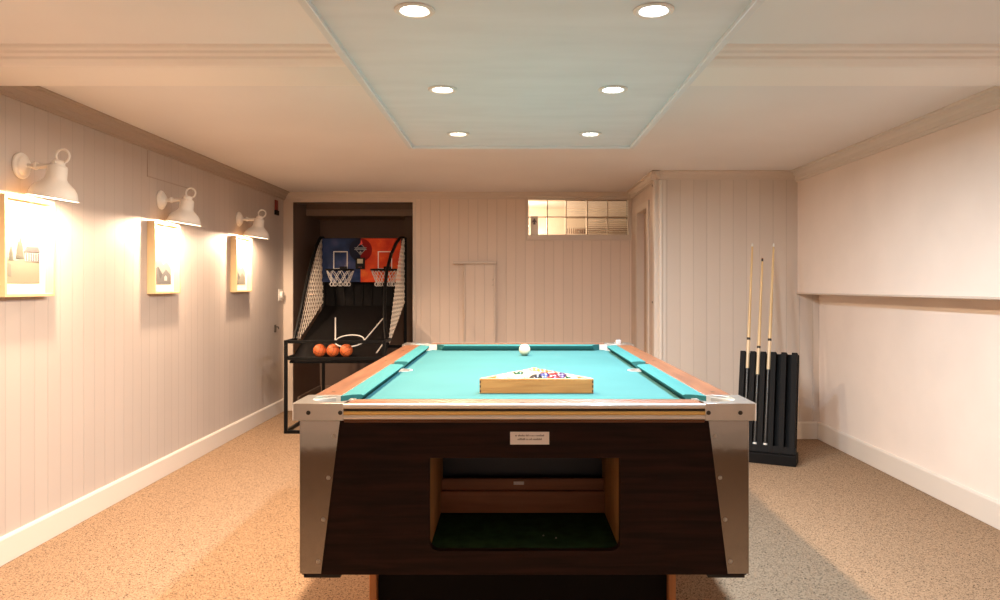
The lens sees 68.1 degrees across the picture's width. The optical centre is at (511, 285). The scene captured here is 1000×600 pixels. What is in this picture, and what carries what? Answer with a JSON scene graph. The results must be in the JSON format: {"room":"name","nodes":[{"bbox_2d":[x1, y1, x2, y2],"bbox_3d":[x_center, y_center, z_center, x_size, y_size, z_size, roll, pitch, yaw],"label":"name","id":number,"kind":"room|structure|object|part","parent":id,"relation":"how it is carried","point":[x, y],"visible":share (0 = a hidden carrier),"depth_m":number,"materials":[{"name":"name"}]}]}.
{"room":"game room","nodes":[
{"label":"game room","id":0,"kind":"room"},
{"bbox_2d":[0,94,282,536],"bbox_3d":[-2.248,0.150,2.840,0.103,2.100,8.680,0,0,0],"label":"wall","id":1,"kind":"structure","parent":0,"point":[103,378],"depth_m":4.11,"materials":[{"name":"paint"}]},
{"bbox_2d":[0,193,54,296],"bbox_3d":[-2.175,-0.173,3.310,0.049,0.442,0.345,0,0,0],"label":"framed picture","id":2,"kind":"object","parent":1,"relation":"attached to","point":[27,225],"visible":1,"depth_m":3.33,"materials":[{"name":"brown wood"}]},
{"bbox_2d":[7,220,40,282],"bbox_3d":[-2.185,-0.149,3.310,0.006,0.275,0.230,0,0,0],"label":"print","id":3,"kind":"object","parent":2,"relation":"attached to","point":[23,236],"depth_m":3.32,"materials":[{"name":"grey paper"}]},
{"bbox_2d":[12,148,78,202],"bbox_3d":[-2.075,-0.496,3.310,0.247,0.241,0.206,0,0,0],"label":"wall lamp","id":4,"kind":"object","parent":1,"relation":"attached to","point":[54,185],"visible":1,"depth_m":3.28,"materials":[{"name":"white metal"}]},
{"bbox_3d":[-2.182,-0.538,3.310,0.035,0.120,0.120,0,0,0],"label":"plate","id":5,"kind":"part","parent":4,"relation":"part of","materials":[{"name":"white metal"}]},
{"bbox_3d":[-2.110,-0.538,3.310,0.121,0.038,0.038,0,0,0],"label":"arm","id":6,"kind":"part","parent":4,"relation":"part of","materials":[{"name":"white metal"}]},
{"bbox_3d":[-2.053,-0.471,3.310,0.204,0.191,0.206,0,0,0],"label":"lamp shade","id":7,"kind":"part","parent":4,"relation":"part of","materials":[{"name":"white metal"}]},
{"bbox_2d":[0,398,283,566],"bbox_3d":[-2.192,1.139,2.809,0.016,0.122,8.618,0,0,0],"label":"baseboard","id":8,"kind":"structure","parent":1,"relation":"attached to","point":[16,543],"depth_m":4.07,"materials":[{"name":"beige paint"}]},
{"bbox_2d":[0,86,289,199],"bbox_3d":[-2.163,-0.863,2.815,0.075,0.075,8.630,0,0,0],"label":"crown molding","id":9,"kind":"structure","parent":1,"relation":"attached to","point":[39,97],"depth_m":4.13,"materials":[{"name":"paint"}]},
{"bbox_2d":[147,221,180,293],"bbox_3d":[-2.175,-0.173,4.630,0.049,0.442,0.345,0,0,0],"label":"framed picture","id":10,"kind":"object","parent":1,"relation":"attached to","point":[163,239],"visible":1,"depth_m":4.64,"materials":[{"name":"brown wood"}]},
{"bbox_2d":[156,239,170,283],"bbox_3d":[-2.187,-0.149,4.630,0.002,0.275,0.230,0,0,0],"label":"print","id":11,"kind":"object","parent":10,"relation":"attached to","point":[163,246],"depth_m":4.64,"materials":[{"name":"grey paper"}]},
{"bbox_2d":[156,187,200,225],"bbox_3d":[-2.075,-0.496,4.630,0.247,0.241,0.206,0,0,0],"label":"wall lamp","id":12,"kind":"object","parent":1,"relation":"attached to","point":[185,214],"visible":1,"depth_m":4.59,"materials":[{"name":"white metal"}]},
{"bbox_3d":[-2.182,-0.538,4.630,0.035,0.120,0.120,0,0,0],"label":"plate","id":13,"kind":"part","parent":12,"relation":"part of","materials":[{"name":"white metal"}]},
{"bbox_3d":[-2.110,-0.538,4.630,0.121,0.038,0.038,0,0,0],"label":"arm","id":14,"kind":"part","parent":12,"relation":"part of","materials":[{"name":"white metal"}]},
{"bbox_3d":[-2.053,-0.471,4.630,0.204,0.191,0.206,0,0,0],"label":"lamp shade","id":15,"kind":"part","parent":12,"relation":"part of","materials":[{"name":"white metal"}]},
{"bbox_2d":[230,236,251,291],"bbox_3d":[-2.175,-0.173,5.950,0.049,0.442,0.345,0,0,0],"label":"framed picture","id":16,"kind":"object","parent":1,"relation":"attached to","point":[240,247],"visible":1,"depth_m":5.96,"materials":[{"name":"brown wood"}]},
{"bbox_2d":[237,250,244,284],"bbox_3d":[-2.187,-0.149,5.950,0.002,0.275,0.230,0,0,0],"label":"print","id":17,"kind":"object","parent":16,"relation":"attached to","point":[240,253],"depth_m":5.97,"materials":[{"name":"grey paper"}]},
{"bbox_2d":[236,209,268,238],"bbox_3d":[-2.075,-0.496,5.950,0.247,0.241,0.206,0,0,0],"label":"wall lamp","id":18,"kind":"object","parent":1,"relation":"attached to","point":[257,229],"visible":1,"depth_m":5.91,"materials":[{"name":"white metal"}]},
{"bbox_3d":[-2.182,-0.538,5.950,0.035,0.120,0.120,0,0,0],"label":"plate","id":19,"kind":"part","parent":18,"relation":"part of","materials":[{"name":"white metal"}]},
{"bbox_3d":[-2.110,-0.538,5.950,0.121,0.038,0.038,0,0,0],"label":"arm","id":20,"kind":"part","parent":18,"relation":"part of","materials":[{"name":"white metal"}]},
{"bbox_3d":[-2.053,-0.471,5.950,0.204,0.191,0.206,0,0,0],"label":"lamp shade","id":21,"kind":"part","parent":18,"relation":"part of","materials":[{"name":"white metal"}]},
{"bbox_2d":[274,200,278,215],"bbox_3d":[-2.189,-0.730,6.890,0.019,0.140,0.090,0,0,0],"label":"tag","id":22,"kind":"object","parent":1,"relation":"attached to","point":[276,212],"visible":1,"depth_m":6.88,"materials":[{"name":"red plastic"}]},
{"bbox_3d":[-2.193,-0.730,6.890,0.011,0.140,0.080,0,0,0],"label":"red plate","id":23,"kind":"part","parent":22,"relation":"part of","materials":[{"name":"red plastic"}]},
{"bbox_2d":[278,289,283,300],"bbox_3d":[-2.182,0.085,7.020,0.034,0.110,0.110,0,0,0],"label":"wall thermostat","id":24,"kind":"object","parent":1,"relation":"attached to","point":[280,291],"visible":1,"depth_m":6.99,"materials":[{"name":"white plastic"}]},
{"bbox_2d":[293,199,630,402],"bbox_3d":[-0.475,0.150,7.665,3.450,2.100,1.070,0,0,0],"label":"wall","id":25,"kind":"structure","parent":0,"point":[547,291],"depth_m":7.13,"materials":[{"name":"beige wood"}]},
{"bbox_2d":[298,385,331,399],"bbox_3d":[-1.617,1.145,7.700,0.986,0.110,0.860,0,0,0],"label":"baseboard","id":26,"kind":"structure","parent":25,"relation":"attached to","point":[318,389],"depth_m":7.85,"materials":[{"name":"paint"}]},
{"bbox_2d":[283,199,415,410],"bbox_3d":[-1.562,0.180,7.124,1.276,2.040,0.012,0,0,0],"label":"trim","id":27,"kind":"structure","parent":25,"relation":"attached to","point":[287,203],"depth_m":7.12,"materials":[{"name":"beige wood"}]},
{"bbox_2d":[306,209,412,215],"bbox_3d":[-1.532,-0.752,7.589,1.156,0.065,0.022,0,0,0],"label":"trim","id":28,"kind":"structure","parent":25,"relation":"attached to","point":[309,212],"depth_m":7.58,"materials":[{"name":"brown paint"}]},
{"bbox_2d":[286,192,629,198],"bbox_3d":[-0.525,-0.868,7.100,3.350,0.065,0.060,0,0,0],"label":"crown molding","id":29,"kind":"structure","parent":25,"relation":"attached to","point":[292,195],"depth_m":7.10,"materials":[{"name":"beige wood"}]},
{"bbox_2d":[453,261,495,342],"bbox_3d":[-0.355,0.419,7.082,0.410,1.311,0.094,0,0,0],"label":"panel","id":30,"kind":"object","parent":25,"relation":"attached to","point":[479,276],"visible":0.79,"depth_m":7.08,"materials":[{"name":"beige wood"}]},
{"bbox_2d":[526,199,631,239],"bbox_3d":[0.660,-0.640,7.174,1.043,0.400,0.112,0,0,0],"label":"window","id":31,"kind":"structure","parent":25,"relation":"in","point":[558,219],"depth_m":7.16,"materials":[{"name":"beige"}]},
{"bbox_2d":[531,216,537,234],"bbox_3d":[0.216,-0.585,7.153,0.072,0.180,0.008,0,0,0],"label":"card","id":32,"kind":"object","parent":31,"relation":"attached to","point":[534,219],"visible":1,"depth_m":7.15,"materials":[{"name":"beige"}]},
{"bbox_2d":[0,0,999,208],"bbox_3d":[0.115,-0.950,3.900,4.870,0.100,11.000,0,0,0],"label":"ceiling","id":33,"kind":"structure","parent":0,"point":[289,138],"depth_m":3.79,"materials":[{"name":"paint"}]},
{"bbox_2d":[0,44,999,85],"bbox_3d":[0.020,-0.865,2.910,4.440,0.070,0.320,0,0,0],"label":"ceiling beam","id":34,"kind":"structure","parent":33,"relation":"attached to","point":[20,64],"depth_m":2.80,"materials":[{"name":"white paint"}]},
{"bbox_2d":[297,0,764,148],"bbox_3d":[0.051,-0.833,1.810,1.257,0.135,4.644,0,0,0],"label":"ceiling panel","id":35,"kind":"object","parent":33,"relation":"attached to","point":[525,74],"visible":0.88,"depth_m":2.56,"materials":[{"name":"paint"}]},
{"bbox_2d":[394,2,434,18],"bbox_3d":[-0.275,-0.791,2.090,0.116,0.038,0.116,0,0,0],"label":"recessed light","id":36,"kind":"object","parent":35,"relation":"attached to","point":[410,10],"visible":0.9,"depth_m":2.11,"materials":[{"name":"white ceramic"}]},
{"bbox_2d":[428,85,456,93],"bbox_3d":[-0.275,-0.791,2.930,0.116,0.038,0.116,0,0,0],"label":"recessed light","id":37,"kind":"object","parent":35,"relation":"attached to","point":[439,89],"visible":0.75,"depth_m":2.95,"materials":[{"name":"white ceramic"}]},
{"bbox_2d":[447,131,469,136],"bbox_3d":[-0.275,-0.791,3.785,0.116,0.038,0.116,0,0,0],"label":"recessed light","id":38,"kind":"object","parent":35,"relation":"attached to","point":[454,133],"visible":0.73,"depth_m":3.81,"materials":[{"name":"white ceramic"}]},
{"bbox_2d":[579,131,601,136],"bbox_3d":[0.400,-0.791,3.785,0.116,0.038,0.116,0,0,0],"label":"recessed light","id":39,"kind":"object","parent":35,"relation":"attached to","point":[588,133],"visible":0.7,"depth_m":3.81,"materials":[{"name":"white ceramic"}]},
{"bbox_2d":[598,85,627,93],"bbox_3d":[0.400,-0.791,2.930,0.116,0.038,0.116,0,0,0],"label":"recessed light","id":40,"kind":"object","parent":35,"relation":"attached to","point":[612,89],"visible":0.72,"depth_m":2.95,"materials":[{"name":"white ceramic"}]},
{"bbox_2d":[633,2,674,18],"bbox_3d":[0.400,-0.791,2.090,0.116,0.038,0.116,0,0,0],"label":"recessed light","id":41,"kind":"object","parent":35,"relation":"attached to","point":[655,10],"visible":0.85,"depth_m":2.11,"materials":[{"name":"white ceramic"}]},
{"bbox_2d":[0,411,999,599],"bbox_3d":[0.115,1.250,3.900,4.870,0.100,11.000,0,0,0],"label":"floor","id":42,"kind":"structure","parent":0,"point":[224,524],"depth_m":3.48,"materials":[{"name":"carpet"}]},
{"bbox_2d":[284,236,406,433],"bbox_3d":[-1.441,0.358,6.620,0.828,1.682,1.226,0,0,0],"label":"game","id":43,"kind":"object","parent":42,"relation":"on","point":[362,282],"visible":0.9,"depth_m":7.01,"materials":[{"name":"black metal"}]},
{"bbox_3d":[-1.840,0.820,6.020,0.026,0.758,0.026,0,0,0],"label":"leg","id":44,"kind":"part","parent":43,"relation":"part of","materials":[{"name":"black metal"}]},
{"bbox_2d":[313,344,325,356],"bbox_3d":[-1.590,0.532,6.115,0.106,0.106,0.106,0,0,11],"label":"basketball","id":45,"kind":"object","parent":43,"relation":"in","point":[319,350],"visible":1,"depth_m":6.08,"materials":[{"name":"orange rubber"}]},
{"bbox_3d":[-1.840,0.363,7.220,0.026,1.672,0.026,0,0,0],"label":"post","id":46,"kind":"part","parent":43,"relation":"part of","materials":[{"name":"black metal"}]},
{"bbox_2d":[326,344,338,356],"bbox_3d":[-1.480,0.532,6.115,0.106,0.106,0.107,0,0,21],"label":"basketball","id":47,"kind":"object","parent":43,"relation":"in","point":[332,350],"visible":1,"depth_m":6.08,"materials":[{"name":"orange rubber"}]},
{"bbox_2d":[340,344,352,356],"bbox_3d":[-1.370,0.532,6.115,0.108,0.107,0.107,0,0,15],"label":"basketball","id":48,"kind":"object","parent":43,"relation":"in","point":[346,350],"visible":1,"depth_m":6.08,"materials":[{"name":"orange rubber"}]},
{"bbox_2d":[324,282,402,305],"bbox_3d":[-1.438,0.075,7.167,0.764,0.251,0.022,0,0,0],"label":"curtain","id":49,"kind":"object","parent":43,"relation":"hanging from","point":[358,293],"depth_m":7.17,"materials":[{"name":"black fabric"}]},
{"bbox_3d":[-1.040,0.820,6.020,0.026,0.758,0.026,0,0,0],"label":"leg","id":50,"kind":"part","parent":43,"relation":"part of","materials":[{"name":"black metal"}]},
{"bbox_3d":[-1.040,0.363,7.220,0.026,1.672,0.026,0,0,0],"label":"post","id":51,"kind":"part","parent":43,"relation":"part of","materials":[{"name":"black metal"}]},
{"bbox_2d":[292,342,755,599],"bbox_3d":[0.033,0.757,3.041,1.240,0.886,2.142,0,0,0],"label":"pool table","id":52,"kind":"object","parent":42,"relation":"on","point":[416,480],"visible":0.98,"depth_m":1.99,"materials":[{"name":"brown wood"}]},
{"bbox_3d":[-0.516,0.567,2.041,0.108,0.412,0.108,0,0,0],"label":"corner plate","id":53,"kind":"part","parent":52,"relation":"part of","materials":[{"name":"grey metal"}]},
{"bbox_3d":[-0.533,0.341,3.042,0.082,0.050,1.821,0,0,0],"label":"rail","id":54,"kind":"part","parent":52,"relation":"part of","materials":[{"name":"laminate"}]},
{"bbox_2d":[341,364,403,400],"bbox_3d":[-0.464,0.332,2.559,0.056,0.034,0.872,0,0,0],"label":"cushion","id":55,"kind":"object","parent":52,"relation":"on","point":[376,383],"depth_m":2.47,"materials":[{"name":"teal fabric"}]},
{"bbox_2d":[394,345,428,368],"bbox_3d":[-0.464,0.332,3.526,0.056,0.034,0.872,0,0,0],"label":"cushion","id":56,"kind":"object","parent":52,"relation":"on","point":[415,355],"depth_m":3.41,"materials":[{"name":"teal fabric"}]},
{"bbox_2d":[494,374,507,377],"bbox_3d":[-0.036,0.318,2.427,0.057,0.057,0.057,0,0,20],"label":"ball","id":57,"kind":"object","parent":52,"relation":"on","point":[499,375],"visible":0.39,"depth_m":2.42,"materials":[{"name":"white plastic"}]},
{"bbox_2d":[504,372,514,377],"bbox_3d":[-0.007,0.318,2.476,0.057,0.057,0.057,0,0,25],"label":"ball","id":58,"kind":"object","parent":52,"relation":"on","point":[509,375],"visible":0.3,"depth_m":2.46,"materials":[{"name":"white plastic"}]},
{"bbox_3d":[0.033,0.341,4.060,0.966,0.050,0.088,0,0,0],"label":"rail","id":59,"kind":"part","parent":52,"relation":"part of","materials":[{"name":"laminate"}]},
{"bbox_2d":[437,344,598,349],"bbox_3d":[0.033,0.332,3.988,0.880,0.034,0.056,0,0,0],"label":"cushion","id":60,"kind":"object","parent":52,"relation":"on","point":[439,346],"depth_m":3.97,"materials":[{"name":"teal fabric"}]},
{"bbox_2d":[512,374,524,377],"bbox_3d":[0.022,0.318,2.427,0.057,0.057,0.057,0,0,23],"label":"ball","id":61,"kind":"object","parent":52,"relation":"on","point":[516,375],"visible":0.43,"depth_m":2.42,"materials":[{"name":"white plastic"}]},
{"bbox_3d":[0.033,0.989,2.320,0.900,0.422,0.020,0,0,0],"label":"panel","id":62,"kind":"part","parent":52,"relation":"part of","materials":[{"name":"black wood"}]},
{"bbox_2d":[441,478,604,512],"bbox_3d":[0.034,0.663,2.348,0.516,0.103,0.036,0,0,0],"label":"drawer","id":63,"kind":"object","parent":52,"relation":"on","point":[458,495],"depth_m":2.33,"materials":[{"name":"brown wood"}]},
{"bbox_2d":[369,397,677,398],"bbox_3d":[0.033,0.332,2.097,0.880,0.034,0.056,0,0,0],"label":"cushion","id":64,"kind":"object","parent":52,"relation":"on","point":[375,397],"depth_m":2.08,"materials":[{"name":"teal fabric"}]},
{"bbox_3d":[0.033,0.322,1.977,0.966,0.014,0.007,0,0,0],"label":"rail trim","id":65,"kind":"part","parent":52,"relation":"part of","materials":[{"name":"silver metal"}]},
{"bbox_3d":[0.033,0.351,1.977,0.966,0.012,0.006,0,0,0],"label":"trim","id":66,"kind":"part","parent":52,"relation":"part of","materials":[{"name":"silver metal"}]},
{"bbox_3d":[0.033,0.569,2.002,1.196,0.416,0.024,0,0,0],"label":"panel","id":67,"kind":"part","parent":52,"relation":"part of","materials":[{"name":"brown wood"}]},
{"bbox_3d":[0.033,0.340,1.978,0.966,0.010,0.005,0,0,0],"label":"brass trim","id":68,"kind":"part","parent":52,"relation":"part of","materials":[{"name":"gold metal"}]},
{"bbox_2d":[519,344,529,354],"bbox_3d":[0.063,0.318,3.690,0.057,0.057,0.057,0,0,0],"label":"cue ball","id":69,"kind":"object","parent":52,"relation":"on","point":[524,349],"visible":1,"depth_m":3.67,"materials":[{"name":"beige plastic"}]},
{"bbox_3d":[0.033,0.341,2.025,0.966,0.050,0.088,0,0,0],"label":"rail","id":70,"kind":"part","parent":52,"relation":"part of","materials":[{"name":"laminate"}]},
{"bbox_2d":[521,372,532,377],"bbox_3d":[0.050,0.318,2.476,0.057,0.057,0.057,0,0,30],"label":"ball","id":71,"kind":"object","parent":52,"relation":"on","point":[526,375],"visible":0.21,"depth_m":2.46,"materials":[{"name":"white plastic"}]},
{"bbox_2d":[529,374,542,377],"bbox_3d":[0.079,0.318,2.427,0.057,0.057,0.057,0,0,8],"label":"ball","id":72,"kind":"object","parent":52,"relation":"on","point":[534,375],"visible":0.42,"depth_m":2.42,"materials":[{"name":"plastic"}]},
{"bbox_2d":[480,370,592,392],"bbox_3d":[0.079,0.323,2.544,0.367,0.048,0.318,0,0,0],"label":"triangle","id":73,"kind":"object","parent":52,"relation":"on","point":[490,384],"visible":0.88,"depth_m":2.38,"materials":[{"name":"brown wood"}]},
{"bbox_2d":[538,369,547,372],"bbox_3d":[0.108,0.318,2.575,0.057,0.057,0.057,0,0,18],"label":"ball","id":74,"kind":"object","parent":52,"relation":"on","point":[540,370],"visible":0.26,"depth_m":2.56,"materials":[{"name":"yellow plastic"}]},
{"bbox_2d":[539,372,549,377],"bbox_3d":[0.108,0.318,2.476,0.057,0.057,0.057,0,0,24],"label":"ball","id":75,"kind":"object","parent":52,"relation":"on","point":[544,375],"visible":0.25,"depth_m":2.46,"materials":[{"name":"plastic"}]},
{"bbox_2d":[547,374,559,377],"bbox_3d":[0.136,0.318,2.427,0.057,0.057,0.057,0,0,26],"label":"ball","id":76,"kind":"object","parent":52,"relation":"on","point":[551,375],"visible":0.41,"depth_m":2.42,"materials":[{"name":"red plastic"}]},
{"bbox_2d":[556,372,566,377],"bbox_3d":[0.165,0.318,2.476,0.057,0.057,0.057,0,0,26],"label":"ball","id":77,"kind":"object","parent":52,"relation":"on","point":[561,375],"visible":0.16,"depth_m":2.46,"materials":[{"name":"purple plastic"}]},
{"bbox_2d":[564,374,577,377],"bbox_3d":[0.194,0.318,2.427,0.057,0.057,0.057,0,0,12],"label":"ball","id":78,"kind":"object","parent":52,"relation":"on","point":[569,375],"visible":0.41,"depth_m":2.42,"materials":[{"name":"white plastic"}]},
{"bbox_2d":[607,345,644,368],"bbox_3d":[0.530,0.332,3.526,0.056,0.034,0.872,0,0,0],"label":"cushion","id":79,"kind":"object","parent":52,"relation":"on","point":[625,357],"depth_m":3.41,"materials":[{"name":"teal fabric"}]},
{"bbox_2d":[637,364,705,400],"bbox_3d":[0.530,0.332,2.559,0.056,0.034,0.872,0,0,0],"label":"cushion","id":80,"kind":"object","parent":52,"relation":"on","point":[670,385],"depth_m":2.48,"materials":[{"name":"teal fabric"}]},
{"bbox_3d":[0.599,0.341,3.042,0.082,0.050,1.821,0,0,0],"label":"rail","id":81,"kind":"part","parent":52,"relation":"part of","materials":[{"name":"laminate"}]},
{"bbox_3d":[0.582,0.567,2.041,0.108,0.412,0.108,0,0,0],"label":"corner plate","id":82,"kind":"part","parent":52,"relation":"part of","materials":[{"name":"grey metal"}]},
{"bbox_2d":[738,351,798,466],"bbox_3d":[1.762,0.830,5.117,0.410,0.739,0.289,0,0,27],"label":"stand","id":83,"kind":"object","parent":42,"relation":"on","point":[780,449],"visible":0.82,"depth_m":5.08,"materials":[{"name":"black paint"}]},
{"bbox_2d":[744,243,752,398],"bbox_3d":[1.691,0.387,5.282,0.030,1.406,0.395,0,0,27],"label":"pool cue","id":84,"kind":"object","parent":83,"relation":"on","point":[746,391],"visible":0.8,"depth_m":5.29,"materials":[{"name":"beige wood"}]},
{"bbox_2d":[753,258,762,443],"bbox_3d":[1.748,0.443,5.236,0.030,1.295,0.365,0,0,28],"label":"pool cue","id":85,"kind":"object","parent":83,"relation":"on","point":[755,423],"visible":1,"depth_m":5.21,"materials":[{"name":"beige wood"}]},
{"bbox_2d":[763,243,774,444],"bbox_3d":[1.818,0.390,5.216,0.030,1.401,0.394,0,0,29],"label":"pool cue","id":86,"kind":"object","parent":83,"relation":"on","point":[765,434],"visible":1,"depth_m":5.18,"materials":[{"name":"beige wood"}]},
{"bbox_2d":[631,185,651,354],"bbox_3d":[1.200,0.150,6.520,0.100,2.100,1.220,0,0,0],"label":"wall","id":87,"kind":"structure","parent":0,"point":[645,195],"depth_m":6.75,"materials":[{"name":"beige wood"}]},
{"bbox_2d":[626,170,659,198],"bbox_3d":[1.120,-0.868,6.440,0.060,0.065,1.380,0,0,0],"label":"crown molding","id":88,"kind":"structure","parent":87,"relation":"attached to","point":[645,182],"depth_m":6.35,"materials":[{"name":"beige wood"}]},
{"bbox_2d":[635,184,652,353],"bbox_3d":[1.180,0.194,6.348,0.130,2.013,0.923,0,0,0],"label":"door","id":89,"kind":"structure","parent":87,"relation":"in","point":[645,205],"depth_m":6.68,"materials":[{"name":"beige paint"}]},
{"bbox_2d":[652,180,665,361],"bbox_3d":[1.149,0.180,5.843,0.062,2.040,0.128,0,0,-31],"label":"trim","id":90,"kind":"structure","parent":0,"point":[659,186],"depth_m":5.80,"materials":[{"name":"beige paint"}]},
{"bbox_2d":[666,180,818,421],"bbox_3d":[1.825,0.150,5.860,1.350,2.100,0.100,0,0,0],"label":"wall","id":91,"kind":"structure","parent":0,"point":[712,226],"depth_m":5.81,"materials":[{"name":"beige wood"}]},
{"bbox_2d":[651,170,794,179],"bbox_3d":[1.665,-0.868,5.780,1.150,0.065,0.060,0,0,0],"label":"crown molding","id":92,"kind":"structure","parent":91,"relation":"attached to","point":[664,174],"depth_m":5.79,"materials":[{"name":"beige wood"}]},
{"bbox_2d":[797,422,817,438],"bbox_3d":[1.802,1.132,5.802,1.184,0.136,0.016,0,0,0],"label":"baseboard","id":93,"kind":"structure","parent":91,"relation":"attached to","point":[805,430],"depth_m":5.79,"materials":[{"name":"beige paint"}]},
{"bbox_2d":[796,109,999,500],"bbox_3d":[2.369,0.150,2.155,0.282,2.100,7.310,0,0,0],"label":"wall","id":94,"kind":"structure","parent":0,"point":[898,246],"depth_m":4.28,"materials":[{"name":"paint"}]},
{"bbox_2d":[791,86,999,181],"bbox_3d":[2.205,-0.858,2.155,0.070,0.085,7.310,0,0,0],"label":"crown molding","id":95,"kind":"structure","parent":94,"relation":"attached to","point":[988,100],"depth_m":4.09,"materials":[{"name":"beige paint"}]},
{"bbox_2d":[817,422,999,529],"bbox_3d":[2.402,1.132,2.155,0.016,0.136,7.310,0,0,0],"label":"baseboard","id":96,"kind":"structure","parent":94,"relation":"attached to","point":[986,509],"depth_m":4.35,"materials":[{"name":"beige paint"}]}
]}

